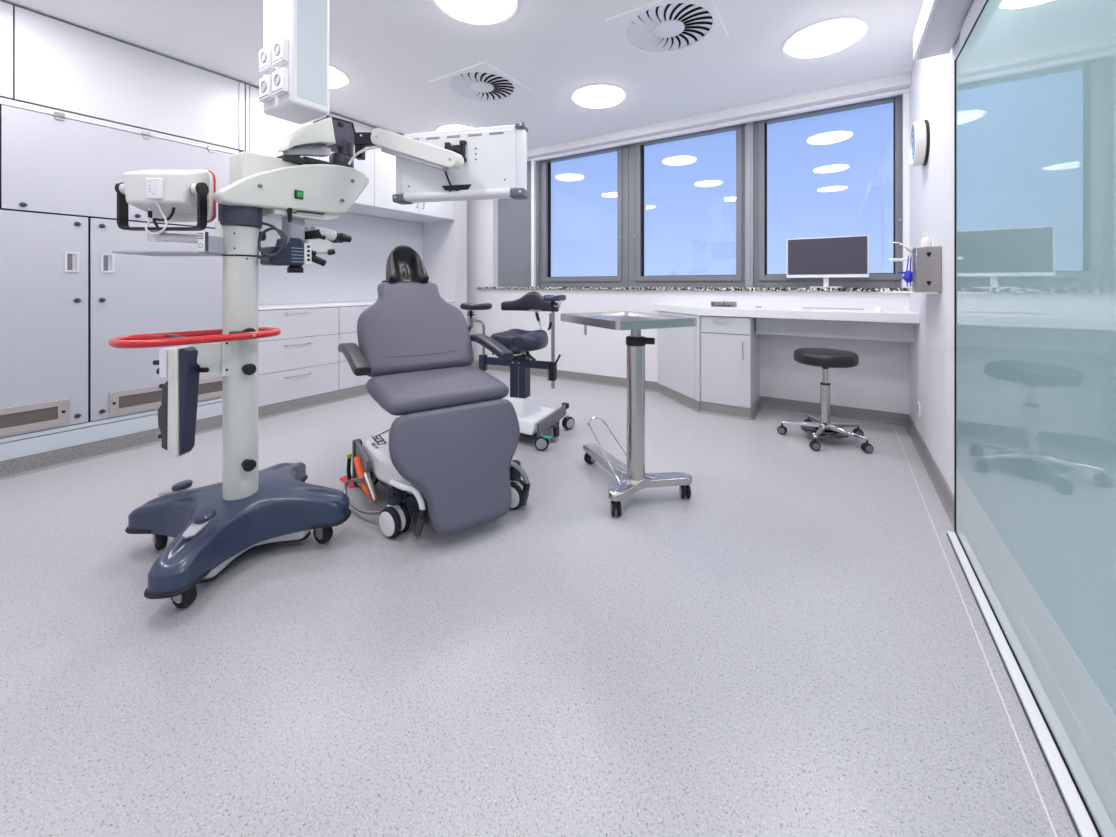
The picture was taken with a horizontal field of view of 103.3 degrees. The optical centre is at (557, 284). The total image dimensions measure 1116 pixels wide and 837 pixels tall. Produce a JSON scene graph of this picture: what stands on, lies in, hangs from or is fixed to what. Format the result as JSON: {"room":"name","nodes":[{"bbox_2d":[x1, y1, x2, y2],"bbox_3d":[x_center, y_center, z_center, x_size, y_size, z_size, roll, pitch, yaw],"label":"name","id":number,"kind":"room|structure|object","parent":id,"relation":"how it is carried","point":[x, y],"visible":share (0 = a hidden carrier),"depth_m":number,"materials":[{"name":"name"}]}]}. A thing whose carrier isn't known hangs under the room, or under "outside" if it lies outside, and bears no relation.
{"room":"examination room","nodes":[
{"label":"examination room","id":0,"kind":"room"},
{"bbox_2d":[0,361,478,480],"bbox_3d":[-2.462,1.051,3.561,0.030,0.098,5.380,0,0,32],"label":"baseboard","id":1,"kind":"structure","parent":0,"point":[26,465],"depth_m":2.93,"materials":[{"name":"plastic"}]},
{"bbox_2d":[272,212,421,304],"bbox_3d":[-2.924,-0.260,4.073,0.100,2.720,5.750,0,0,32],"label":"wall","id":2,"kind":"structure","parent":0,"point":[347,212],"depth_m":5.03,"materials":[{"name":"white paint"}]},
{"bbox_2d":[0,97,240,227],"bbox_3d":[-3.194,-0.748,2.962,0.592,0.631,1.705,0,0,32],"label":"upper cabinet","id":3,"kind":"object","parent":2,"relation":"attached to","point":[52,161],"visible":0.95,"depth_m":2.75,"materials":[{"name":"white laminate"}]},
{"bbox_2d":[0,1,244,151],"bbox_3d":[-3.196,-1.340,2.972,0.580,0.544,1.720,0,0,32],"label":"panelling","id":4,"kind":"object","parent":3,"relation":"on","point":[45,61],"visible":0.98,"depth_m":2.88,"materials":[{"name":"white laminate"}]},
{"bbox_2d":[249,86,318,159],"bbox_3d":[-2.562,-1.203,3.941,0.612,0.806,0.565,0,0,32],"label":"upper cabinet","id":5,"kind":"object","parent":2,"relation":"attached to","point":[266,132],"visible":0.15,"depth_m":3.65,"materials":[{"name":"white laminate"}]},
{"bbox_2d":[258,213,422,304],"bbox_3d":[-2.378,-0.304,4.825,0.013,0.988,2.255,0,0,32],"label":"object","id":6,"kind":"object","parent":2,"relation":"attached to","point":[354,273],"visible":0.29,"depth_m":4.88,"materials":[{"name":"white laminate"}]},
{"bbox_2d":[319,113,373,209],"bbox_3d":[-2.259,-1.203,4.420,0.612,0.806,0.570,0,0,32],"label":"upper cabinet","id":7,"kind":"object","parent":2,"relation":"attached to","point":[366,198],"visible":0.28,"depth_m":4.44,"materials":[{"name":"white laminate"}]},
{"bbox_2d":[347,128,418,217],"bbox_3d":[-1.954,-1.203,4.902,0.612,0.806,0.570,0,0,32],"label":"upper cabinet","id":8,"kind":"object","parent":2,"relation":"attached to","point":[384,206],"visible":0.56,"depth_m":4.67,"materials":[{"name":"white laminate"}]},
{"bbox_2d":[389,201,454,222],"bbox_3d":[-1.654,-1.203,5.375,0.612,0.806,0.550,0,0,32],"label":"upper cabinet","id":9,"kind":"object","parent":2,"relation":"attached to","point":[429,212],"visible":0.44,"depth_m":5.29,"materials":[{"name":"white laminate"}]},
{"bbox_2d":[444,140,466,191],"bbox_3d":[-0.483,-0.544,2.024,0.101,0.235,0.090,0,0,32],"label":"bracket","id":10,"kind":"object","parent":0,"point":[454,180],"depth_m":2.04,"materials":[{"name":"black plastic"}]},
{"bbox_2d":[0,0,923,149],"bbox_3d":[-0.746,-1.660,2.634,5.320,0.080,5.850,0,0,32],"label":"ceiling","id":11,"kind":"structure","parent":0,"point":[390,51],"depth_m":3.12,"materials":[{"name":"white paint"}]},
{"bbox_2d":[259,0,328,123],"bbox_3d":[-1.045,-1.147,1.742,0.222,0.945,0.175,0,0,32],"label":"column","id":12,"kind":"structure","parent":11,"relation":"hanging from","point":[294,55],"depth_m":1.69,"materials":[{"name":"white plastic"}]},
{"bbox_2d":[259,75,274,102],"bbox_3d":[-1.125,-0.756,1.706,0.080,0.086,0.022,0,0,32],"label":"socket","id":13,"kind":"object","parent":12,"relation":"attached to","point":[265,83],"depth_m":1.69,"materials":[{"name":"grey plastic"}]},
{"bbox_2d":[259,45,274,73],"bbox_3d":[-1.125,-0.868,1.706,0.080,0.086,0.022,0,0,32],"label":"socket","id":14,"kind":"object","parent":12,"relation":"attached to","point":[265,54],"depth_m":1.69,"materials":[{"name":"grey plastic"}]},
{"bbox_2d":[272,68,288,96],"bbox_3d":[-1.038,-0.756,1.651,0.080,0.086,0.022,0,0,32],"label":"socket","id":15,"kind":"object","parent":12,"relation":"attached to","point":[280,78],"depth_m":1.64,"materials":[{"name":"grey plastic"}]},
{"bbox_2d":[272,37,288,66],"bbox_3d":[-1.038,-0.868,1.651,0.080,0.086,0.022,0,0,32],"label":"socket","id":16,"kind":"object","parent":12,"relation":"attached to","point":[280,48],"depth_m":1.64,"materials":[{"name":"grey plastic"}]},
{"bbox_2d":[329,64,349,88],"bbox_3d":[-1.871,-1.609,3.399,0.488,0.022,0.488,0,0,32],"label":"recessed light","id":17,"kind":"object","parent":11,"relation":"in","point":[338,78],"visible":0.27,"depth_m":3.44,"materials":[{"name":"white plastic"}]},
{"bbox_2d":[329,67,345,87],"bbox_3d":[-1.871,-1.609,3.399,0.432,0.021,0.432,0,0,32],"label":"diffuser","id":18,"kind":"object","parent":17,"relation":"attached to","point":[337,78],"depth_m":3.43,"materials":[{"name":"white plastic"}]},
{"bbox_2d":[435,124,474,130],"bbox_3d":[-1.052,-1.609,4.692,0.488,0.022,0.488,0,0,32],"label":"recessed light","id":19,"kind":"object","parent":11,"relation":"in","point":[445,127],"visible":0.36,"depth_m":4.51,"materials":[{"name":"white plastic"}]},
{"bbox_2d":[433,0,518,25],"bbox_3d":[-0.469,-1.609,2.511,0.488,0.022,0.488,0,0,32],"label":"recessed light","id":20,"kind":"object","parent":11,"relation":"in","point":[472,12],"visible":1,"depth_m":2.58,"materials":[{"name":"white plastic"}]},
{"bbox_2d":[429,61,532,107],"bbox_3d":[-0.621,-1.614,3.609,0.594,0.012,0.594,0,0,32],"label":"ceiling vent","id":21,"kind":"object","parent":11,"relation":"in","point":[482,84],"visible":1,"depth_m":3.57,"materials":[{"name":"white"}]},
{"bbox_2d":[570,84,626,107],"bbox_3d":[0.350,-1.609,3.803,0.488,0.022,0.488,0,0,32],"label":"recessed light","id":22,"kind":"object","parent":11,"relation":"in","point":[593,95],"visible":1,"depth_m":3.75,"materials":[{"name":"white plastic"}]},
{"bbox_2d":[606,0,727,61],"bbox_3d":[0.700,-1.614,2.786,0.594,0.012,0.594,0,0,32],"label":"ceiling vent","id":23,"kind":"object","parent":11,"relation":"in","point":[659,28],"visible":1,"depth_m":2.76,"materials":[{"name":"white metal"}]},
{"bbox_2d":[782,17,868,58],"bbox_3d":[1.752,-1.609,2.915,0.488,0.022,0.488,0,0,32],"label":"recessed light","id":24,"kind":"object","parent":11,"relation":"in","point":[834,35],"visible":1,"depth_m":2.87,"materials":[{"name":"white plastic"}]},
{"bbox_2d":[467,199,497,288],"bbox_3d":[-1.108,-0.782,6.089,0.810,1.675,0.300,0,0,32],"label":"pillar","id":25,"kind":"structure","parent":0,"point":[482,215],"depth_m":5.84,"materials":[{"name":"white paint"}]},
{"bbox_2d":[0,369,1077,836],"bbox_3d":[-0.746,1.140,2.634,5.320,0.080,5.850,0,0,32],"label":"floor","id":26,"kind":"structure","parent":0,"point":[800,643],"depth_m":1.30,"materials":[{"name":"plastic"}]},
{"bbox_2d":[0,209,221,461],"bbox_3d":[-3.194,0.335,2.962,0.592,1.530,1.705,0,0,32],"label":"cabinet","id":27,"kind":"object","parent":26,"relation":"on","point":[65,294],"visible":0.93,"depth_m":2.78,"materials":[{"name":"grey laminate"}]},
{"bbox_2d":[0,406,57,428],"bbox_3d":[-3.200,0.774,2.420,0.004,0.079,0.613,0,0,32],"label":"vent","id":28,"kind":"object","parent":27,"relation":"attached to","point":[21,418],"depth_m":2.58,"materials":[{"name":"grey metal"}]},
{"bbox_2d":[119,381,221,407],"bbox_3d":[-2.730,0.774,3.163,0.004,0.079,0.608,0,0,32],"label":"vent","id":29,"kind":"object","parent":27,"relation":"attached to","point":[149,397],"depth_m":3.04,"materials":[{"name":"grey metal"}]},
{"bbox_2d":[245,84,248,151],"bbox_3d":[-2.735,-0.303,3.698,0.580,2.606,0.024,0,0,32],"label":"end post","id":30,"kind":"object","parent":26,"relation":"on","point":[246,85],"visible":0.14,"depth_m":3.54,"materials":[{"name":"white laminate"}]},
{"bbox_2d":[108,115,463,607],"bbox_3d":[-1.136,0.147,1.826,1.109,1.904,0.963,0,0,32],"label":"microscope","id":31,"kind":"object","parent":26,"relation":"on","point":[211,527],"visible":1,"depth_m":1.78,"materials":[{"name":"blue paint"}]},
{"bbox_2d":[112,251,222,255],"bbox_3d":[-1.506,-0.121,1.740,0.330,0.007,0.200,0,0,0],"label":"shelf","id":32,"kind":"object","parent":31,"relation":"attached to","point":[147,253],"depth_m":1.67,"materials":[{"name":"grey plastic"}]},
{"bbox_2d":[153,346,208,457],"bbox_3d":[-1.460,0.447,1.700,0.185,0.415,0.070,0,0,0],"label":"control panel","id":33,"kind":"object","parent":31,"relation":"hanging from","point":[177,412],"visible":1,"depth_m":1.67,"materials":[{"name":"white plastic"}]},
{"bbox_2d":[198,231,207,251],"bbox_3d":[-1.332,-0.161,1.655,0.028,0.076,0.020,0,0,0],"label":"remote control","id":34,"kind":"object","parent":31,"relation":"on","point":[202,235],"visible":1,"depth_m":1.65,"materials":[{"name":"white plastic"}]},
{"bbox_2d":[294,190,302,199],"bbox_3d":[-1.126,-0.392,1.919,0.008,0.037,0.036,0,0,32],"label":"switch","id":35,"kind":"object","parent":31,"relation":"attached to","point":[298,194],"depth_m":1.91,"materials":[{"name":"green plastic"}]},
{"bbox_2d":[392,122,527,204],"bbox_3d":[-0.470,-0.562,2.050,0.657,0.337,0.136,0,0,12],"label":"monitor","id":36,"kind":"object","parent":31,"relation":"attached to","point":[495,158],"visible":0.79,"depth_m":2.03,"materials":[{"name":"white plastic"}]},
{"bbox_2d":[258,307,338,406],"bbox_3d":[-2.504,0.656,4.016,0.590,0.888,0.753,0,0,32],"label":"base cabinet","id":37,"kind":"object","parent":26,"relation":"on","point":[301,361],"visible":0.7,"depth_m":3.88,"materials":[{"name":"white laminate"}]},
{"bbox_2d":[258,300,454,309],"bbox_3d":[-2.129,0.200,4.668,0.596,0.016,2.257,0,0,32],"label":"countertop","id":38,"kind":"structure","parent":37,"relation":"on","point":[335,304],"depth_m":4.17,"materials":[{"name":"white"}]},
{"bbox_2d":[339,475,358,487],"bbox_3d":[-1.144,1.099,2.486,0.196,0.001,0.117,0,0,45],"label":"tape","id":39,"kind":"object","parent":26,"relation":"on","point":[344,479],"visible":0.45,"depth_m":2.45,"materials":[{"name":"red plastic"}]},
{"bbox_2d":[338,305,371,389],"bbox_3d":[-2.101,0.656,4.652,0.590,0.888,0.750,0,0,32],"label":"base cabinet","id":40,"kind":"object","parent":26,"relation":"on","point":[348,315],"visible":0.27,"depth_m":4.27,"materials":[{"name":"white laminate"}]},
{"bbox_2d":[338,245,529,537],"bbox_3d":[-0.693,0.426,2.356,0.805,1.348,1.156,0,0,-35],"label":"chair","id":41,"kind":"object","parent":26,"relation":"on","point":[451,450],"visible":1,"depth_m":2.10,"materials":[{"name":"grey leather"}]},
{"bbox_2d":[422,201,466,321],"bbox_3d":[-1.469,-0.303,5.711,0.595,2.606,0.206,0,0,32],"label":"panel","id":42,"kind":"object","parent":26,"relation":"on","point":[444,242],"visible":0.29,"depth_m":5.57,"materials":[{"name":"white laminate"}]},
{"bbox_2d":[460,291,574,450],"bbox_3d":[-0.326,0.577,3.276,0.821,1.046,0.645,0,0,23],"label":"chair","id":43,"kind":"object","parent":26,"relation":"on","point":[534,420],"visible":0.84,"depth_m":3.19,"materials":[{"name":"black leather"}]},
{"bbox_2d":[561,312,696,515],"bbox_3d":[0.332,0.628,2.370,0.570,0.943,0.820,0,0,-26],"label":"tray table","id":44,"kind":"object","parent":26,"relation":"on","point":[631,477],"visible":1,"depth_m":2.19,"materials":[{"name":"silver metal"}]},
{"bbox_2d":[561,312,696,334],"bbox_3d":[0.334,0.209,2.235,0.705,0.105,0.665,0,0,32],"label":"tray","id":45,"kind":"object","parent":44,"relation":"on","point":[633,321],"depth_m":2.10,"materials":[{"name":"silver metal"}]},
{"bbox_2d":[658,311,700,401],"bbox_3d":[1.128,0.684,4.166,0.554,0.832,0.505,0,0,32],"label":"base cabinet","id":46,"kind":"object","parent":26,"relation":"on","point":[679,348],"visible":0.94,"depth_m":4.08,"materials":[{"name":"white laminate"}]},
{"bbox_2d":[654,304,919,341],"bbox_3d":[1.728,0.309,3.779,2.070,0.222,0.524,0,0,32],"label":"countertop","id":47,"kind":"structure","parent":46,"relation":"on","point":[888,325],"depth_m":3.45,"materials":[{"name":"white laminate"}]},
{"bbox_2d":[711,301,736,306],"bbox_3d":[1.479,0.170,3.940,0.212,0.055,0.062,0,0,32],"label":"tray","id":48,"kind":"object","parent":47,"relation":"on","point":[713,303],"visible":0.98,"depth_m":3.95,"materials":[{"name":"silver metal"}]},
{"bbox_2d":[801,307,864,311],"bbox_3d":[2.106,0.190,3.389,0.410,0.016,0.120,0,0,32],"label":"keyboard","id":49,"kind":"object","parent":47,"relation":"on","point":[803,308],"visible":1,"depth_m":3.35,"materials":[{"name":"white plastic"}]},
{"bbox_2d":[873,307,883,311],"bbox_3d":[2.347,0.180,3.237,0.066,0.036,0.100,0,0,32],"label":"computer mouse","id":50,"kind":"object","parent":47,"relation":"on","point":[876,309],"visible":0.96,"depth_m":3.21,"materials":[{"name":"white plastic"}]},
{"bbox_2d":[701,316,758,408],"bbox_3d":[1.524,0.684,3.902,0.398,0.832,0.526,0,0,32],"label":"base cabinet","id":51,"kind":"object","parent":26,"relation":"on","point":[729,345],"visible":1,"depth_m":3.71,"materials":[{"name":"white laminate"}]},
{"bbox_2d":[777,348,873,452],"bbox_3d":[1.878,0.783,3.132,0.574,0.633,0.574,0,0,32],"label":"round stool","id":52,"kind":"object","parent":26,"relation":"on","point":[826,358],"visible":1,"depth_m":3.08,"materials":[{"name":"black leather"}]},
{"bbox_2d":[946,533,1080,836],"bbox_3d":[0.766,1.098,0.450,0.004,0.004,3.540,0,0,32],"label":"strip","id":53,"kind":"object","parent":26,"relation":"on","point":[1008,674],"visible":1,"depth_m":1.13,"materials":[{"name":"grey plastic"}]},
{"bbox_2d":[947,531,1098,836],"bbox_3d":[0.783,1.094,0.448,0.027,0.012,3.555,0,0,32],"label":"floor track","id":54,"kind":"object","parent":26,"relation":"on","point":[1077,809],"visible":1,"depth_m":1.12,"materials":[{"name":"white plastic"}]},
{"bbox_2d":[467,289,908,413],"bbox_3d":[0.660,0.578,4.897,5.072,1.045,0.220,0,0,32],"label":"wall","id":55,"kind":"structure","parent":0,"point":[880,380],"depth_m":4.00,"materials":[{"name":"white paint"}]},
{"bbox_2d":[498,161,538,286],"bbox_3d":[-0.498,-0.752,5.678,0.660,1.615,0.060,0,0,32],"label":"window panel","id":56,"kind":"object","parent":55,"relation":"attached to","point":[514,216],"visible":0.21,"depth_m":5.66,"materials":[{"name":"grey"}]},
{"bbox_2d":[531,161,535,286],"bbox_3d":[-0.299,-0.738,5.375,0.042,1.525,0.040,0,0,32],"label":"trim","id":57,"kind":"structure","parent":55,"relation":"attached to","point":[533,163],"depth_m":5.36,"materials":[{"name":"white plastic"}]},
{"bbox_2d":[539,145,628,286],"bbox_3d":[0.282,-0.766,5.146,1.182,1.582,0.104,0,0,32],"label":"window","id":58,"kind":"structure","parent":55,"relation":"in","point":[622,278],"depth_m":5.05,"materials":[{"name":"grey metal"}]},
{"bbox_2d":[478,360,762,420],"bbox_3d":[0.264,1.050,4.704,3.450,0.100,0.530,0,0,32],"label":"baseboard","id":59,"kind":"structure","parent":55,"relation":"attached to","point":[702,407],"depth_m":4.39,"materials":[{"name":"plastic"}]},
{"bbox_2d":[629,123,744,286],"bbox_3d":[1.285,-0.766,4.511,1.187,1.582,0.104,0,0,32],"label":"window","id":60,"kind":"structure","parent":55,"relation":"in","point":[637,278],"depth_m":4.61,"materials":[{"name":"grey metal"}]},
{"bbox_2d":[477,287,909,291],"bbox_3d":[0.871,0.042,4.698,4.502,0.031,0.170,0,0,32],"label":"window sill","id":61,"kind":"structure","parent":55,"relation":"on","point":[546,288],"depth_m":4.19,"materials":[{"name":"stone"}]},
{"bbox_2d":[786,235,868,287],"bbox_3d":[2.299,-0.190,3.788,0.600,0.430,0.100,0,0,32],"label":"computer monitor","id":62,"kind":"object","parent":61,"relation":"on","point":[825,258],"visible":1,"depth_m":3.75,"materials":[{"name":"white plastic"}]},
{"bbox_2d":[531,88,909,287],"bbox_3d":[1.264,-0.766,4.497,3.622,1.582,0.250,0,0,32],"label":"window","id":63,"kind":"structure","parent":55,"relation":"in","point":[761,278],"depth_m":4.04,"materials":[{"name":"grey metal"}]},
{"bbox_2d":[761,396,908,425],"bbox_3d":[2.282,1.056,3.721,1.072,0.088,0.030,0,0,32],"label":"baseboard","id":64,"kind":"structure","parent":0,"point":[894,418],"depth_m":3.67,"materials":[{"name":"plastic"}]},
{"bbox_2d":[909,32,959,494],"bbox_3d":[1.456,-0.260,1.297,0.128,2.720,5.750,0,0,32],"label":"wall","id":65,"kind":"structure","parent":0,"point":[931,353],"depth_m":2.52,"materials":[{"name":"white paint"}]},
{"bbox_2d":[527,72,910,158],"bbox_3d":[1.205,-1.576,4.422,3.642,0.088,0.220,0,0,32],"label":"trim","id":66,"kind":"structure","parent":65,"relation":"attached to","point":[899,81],"depth_m":4.02,"materials":[{"name":"white paint"}]},
{"bbox_2d":[898,255,911,286],"bbox_3d":[2.082,-0.083,2.574,0.162,0.187,0.046,0,0,32],"label":"straps","id":67,"kind":"object","parent":65,"relation":"hanging from","point":[907,277],"visible":0.73,"depth_m":2.58,"materials":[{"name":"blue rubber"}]},
{"bbox_2d":[903,92,909,287],"bbox_3d":[2.726,-0.738,3.458,0.040,1.525,0.040,0,0,32],"label":"trim","id":68,"kind":"structure","parent":65,"relation":"attached to","point":[906,96],"depth_m":3.44,"materials":[{"name":"white plastic"}]},
{"bbox_2d":[880,291,939,293],"bbox_3d":[2.090,0.045,2.641,0.240,0.006,0.500,0,0,32],"label":"shelf","id":69,"kind":"object","parent":65,"relation":"attached to","point":[880,291],"visible":0.84,"depth_m":2.45,"materials":[{"name":"white plastic"}]},
{"bbox_2d":[888,233,934,261],"bbox_3d":[2.144,-0.138,2.666,0.093,0.335,0.248,0,0,-28],"label":"soap dispenser","id":70,"kind":"object","parent":65,"relation":"attached to","point":[926,241],"visible":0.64,"depth_m":2.60,"materials":[{"name":"white plastic"}]},
{"bbox_2d":[920,233,931,246],"bbox_3d":[2.166,-0.193,2.596,0.058,0.225,0.050,0,0,32],"label":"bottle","id":71,"kind":"object","parent":70,"relation":"on","point":[926,241],"depth_m":2.58,"materials":[{"name":"white plastic"}]},
{"bbox_2d":[917,402,920,415],"bbox_3d":[2.460,0.845,3.011,0.012,0.080,0.080,0,0,32],"label":"wall outlet","id":72,"kind":"object","parent":65,"relation":"attached to","point":[918,403],"visible":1,"depth_m":2.99,"materials":[{"name":"white plastic"}]},
{"bbox_2d":[909,120,929,166],"bbox_3d":[2.296,-0.895,2.807,0.070,0.280,0.280,0,0,32],"label":"wall clock","id":73,"kind":"object","parent":65,"relation":"attached to","point":[919,145],"visible":1,"depth_m":2.72,"materials":[{"name":"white plastic"}]},
{"bbox_2d":[912,130,914,159],"bbox_3d":[2.278,-0.895,2.818,0.002,0.240,0.240,0,0,32],"label":"clock","id":74,"kind":"object","parent":73,"relation":"on","point":[913,131],"depth_m":2.86,"materials":[{"name":"white"}]},
{"bbox_2d":[912,246,941,291],"bbox_3d":[2.047,-0.083,2.451,0.110,0.250,0.138,0,0,32],"label":"dispenser","id":75,"kind":"object","parent":65,"relation":"attached to","point":[926,261],"visible":1,"depth_m":2.40,"materials":[{"name":"grey metal"}]},
{"bbox_2d":[905,415,953,527],"bbox_3d":[2.254,1.058,2.703,0.030,0.085,1.780,0,0,32],"label":"baseboard","id":76,"kind":"structure","parent":65,"relation":"attached to","point":[945,494],"depth_m":2.49,"materials":[{"name":"plastic"}]},
{"bbox_2d":[913,0,973,60],"bbox_3d":[0.835,-1.190,0.577,0.148,0.129,3.848,0,0,32],"label":"housing","id":77,"kind":"object","parent":65,"relation":"attached to","point":[940,22],"visible":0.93,"depth_m":1.96,"materials":[{"name":"white plastic"}]},
{"bbox_2d":[954,0,1115,836],"bbox_3d":[0.817,-0.015,0.441,0.036,2.221,3.580,0,0,32],"label":"glass partition","id":78,"kind":"structure","parent":77,"relation":"attached to","point":[1035,80],"depth_m":1.11,"materials":[{"name":"teal"}]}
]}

